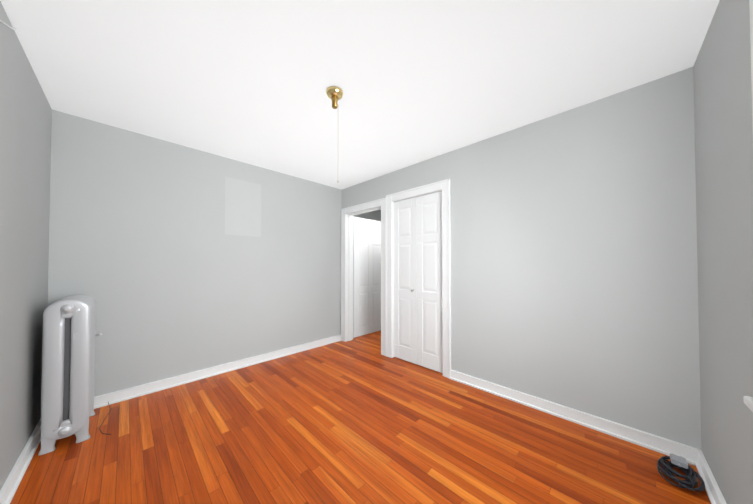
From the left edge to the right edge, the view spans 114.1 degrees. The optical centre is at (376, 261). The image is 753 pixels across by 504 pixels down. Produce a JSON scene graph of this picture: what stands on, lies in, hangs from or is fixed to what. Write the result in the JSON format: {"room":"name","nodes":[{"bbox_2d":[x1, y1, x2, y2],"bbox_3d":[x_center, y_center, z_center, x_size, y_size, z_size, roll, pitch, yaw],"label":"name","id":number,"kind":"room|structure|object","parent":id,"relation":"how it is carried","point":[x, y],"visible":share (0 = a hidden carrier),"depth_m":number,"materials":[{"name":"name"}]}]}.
{"room":"empty bedroom","nodes":[
{"label":"empty bedroom","id":0,"kind":"room"},
{"bbox_2d":[0,1,51,489],"bbox_3d":[-1.345,0.000,0.629,3.795,2.440,0.130,-1,-1,44],"label":"wall","id":1,"kind":"structure","parent":0,"point":[25,134],"depth_m":1.41,"materials":[{"name":"grey paint"}]},
{"bbox_2d":[0,418,40,503],"bbox_3d":[-1.289,1.174,0.666,3.535,0.094,0.028,-1,-1,44],"label":"baseboard","id":2,"kind":"structure","parent":1,"relation":"attached to","point":[7,492],"depth_m":1.39,"materials":[{"name":"white paint"}]},
{"bbox_2d":[48,110,341,396],"bbox_3d":[-1.568,0.039,3.026,0.130,2.440,2.993,-1,-1,44],"label":"wall","id":3,"kind":"structure","parent":0,"point":[159,266],"depth_m":2.47,"materials":[{"name":"grey paint"}]},
{"bbox_2d":[94,334,340,408],"bbox_3d":[-1.547,1.210,2.915,0.028,0.094,2.833,-1,-1,44],"label":"baseboard","id":4,"kind":"structure","parent":3,"relation":"attached to","point":[133,392],"depth_m":2.57,"materials":[{"name":"white paint"}]},
{"bbox_2d":[224,177,260,236],"bbox_3d":[-1.588,-0.633,2.922,0.002,0.660,0.400,-1,-1,44],"label":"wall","id":5,"kind":"structure","parent":3,"relation":"attached to","point":[242,208],"depth_m":2.91,"materials":[{"name":"paint"}]},
{"bbox_2d":[0,0,719,189],"bbox_3d":[0.170,-1.244,2.266,3.880,0.100,4.560,-1,-1,44],"label":"ceiling","id":6,"kind":"structure","parent":0,"point":[252,81],"depth_m":1.51,"materials":[{"name":"white paint"}]},
{"bbox_2d":[326,86,342,99],"bbox_3d":[-0.297,-1.181,1.736,0.120,0.042,0.120,-1,-1,44],"label":"ceiling lamp","id":7,"kind":"object","parent":6,"relation":"attached to","point":[332,91],"visible":0.77,"depth_m":1.70,"materials":[{"name":"gold metal"}]},
{"bbox_2d":[331,96,337,108],"bbox_3d":[-0.297,-1.126,1.735,0.047,0.072,0.047,-1,-1,44],"label":"socket","id":8,"kind":"object","parent":7,"relation":"attached to","point":[334,99],"visible":1,"depth_m":1.72,"materials":[{"name":"gold metal"}]},
{"bbox_2d":[10,330,710,503],"bbox_3d":[0.170,1.296,2.224,3.880,0.100,4.560,-1,-1,44],"label":"floor","id":9,"kind":"structure","parent":0,"point":[359,420],"depth_m":1.61,"materials":[{"name":"brown wood"}]},
{"bbox_2d":[38,295,101,455],"bbox_3d":[-2.231,0.751,1.808,0.533,0.976,0.247,-1,-1,44],"label":"radiator","id":10,"kind":"object","parent":9,"relation":"on","point":[68,369],"visible":1,"depth_m":1.64,"materials":[{"name":"silver metal"}]},
{"bbox_2d":[657,453,704,491],"bbox_3d":[1.754,1.190,1.410,0.181,0.083,0.324,-1,-1,44],"label":"coil","id":11,"kind":"object","parent":9,"relation":"on","point":[689,482],"visible":0.98,"depth_m":1.38,"materials":[{"name":"grey rubber"}]},
{"bbox_2d":[353,210,380,221],"bbox_3d":[-0.083,0.066,4.671,0.130,2.440,1.437,-1,-1,44],"label":"wall","id":12,"kind":"structure","parent":0,"point":[374,215],"depth_m":4.59,"materials":[{"name":"grey paint"}]},
{"bbox_2d":[353,217,380,337],"bbox_3d":[-0.122,0.268,4.331,0.035,2.008,0.760,-1,-1,44],"label":"hall door","id":13,"kind":"structure","parent":12,"relation":"in","point":[366,276],"depth_m":4.26,"materials":[{"name":"white paint"}]},
{"bbox_2d":[342,67,701,449],"bbox_3d":[0.790,0.034,2.727,3.665,2.440,0.130,-1,-1,44],"label":"wall","id":14,"kind":"structure","parent":0,"point":[574,273],"depth_m":1.85,"materials":[{"name":"grey paint"}]},
{"bbox_2d":[341,179,450,378],"bbox_3d":[0.168,0.194,3.325,1.885,2.140,0.178,-1,-1,44],"label":"door frame","id":15,"kind":"structure","parent":14,"relation":"attached to","point":[385,204],"depth_m":3.22,"materials":[{"name":"white paint"}]},
{"bbox_2d":[394,191,442,372],"bbox_3d":[0.501,0.234,2.976,0.722,2.033,0.032,-1,-1,44],"label":"closet door","id":16,"kind":"structure","parent":14,"relation":"in","point":[418,270],"depth_m":2.94,"materials":[{"name":"white paint"}]},
{"bbox_2d":[450,370,699,463],"bbox_3d":[1.362,1.196,2.041,1.595,0.094,0.028,-1,-1,44],"label":"baseboard","id":17,"kind":"structure","parent":14,"relation":"attached to","point":[690,454],"depth_m":1.83,"materials":[{"name":"white paint"}]},
{"bbox_2d":[693,0,752,503],"bbox_3d":[1.012,-0.004,0.422,0.130,2.440,2.863,-1,-1,44],"label":"wall","id":18,"kind":"structure","parent":0,"point":[723,132],"depth_m":1.11,"materials":[{"name":"grey paint"}]},
{"bbox_2d":[692,447,726,503],"bbox_3d":[0.965,1.170,0.468,0.028,0.094,2.833,-1,-1,44],"label":"baseboard","id":19,"kind":"structure","parent":18,"relation":"attached to","point":[714,493],"depth_m":1.32,"materials":[{"name":"white paint"}]},
{"bbox_2d":[743,396,752,411],"bbox_3d":[0.995,0.534,0.428,0.175,0.140,1.040,-1,-1,44],"label":"window sill","id":20,"kind":"structure","parent":18,"relation":"attached to","point":[748,401],"depth_m":0.83,"materials":[{"name":"white paint"}]},
{"bbox_2d":[749,0,752,123],"bbox_3d":[0.999,-0.272,0.437,0.162,1.473,1.000,-1,-1,44],"label":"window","id":21,"kind":"structure","parent":18,"relation":"in","point":[751,21],"depth_m":0.83,"materials":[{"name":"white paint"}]}
]}

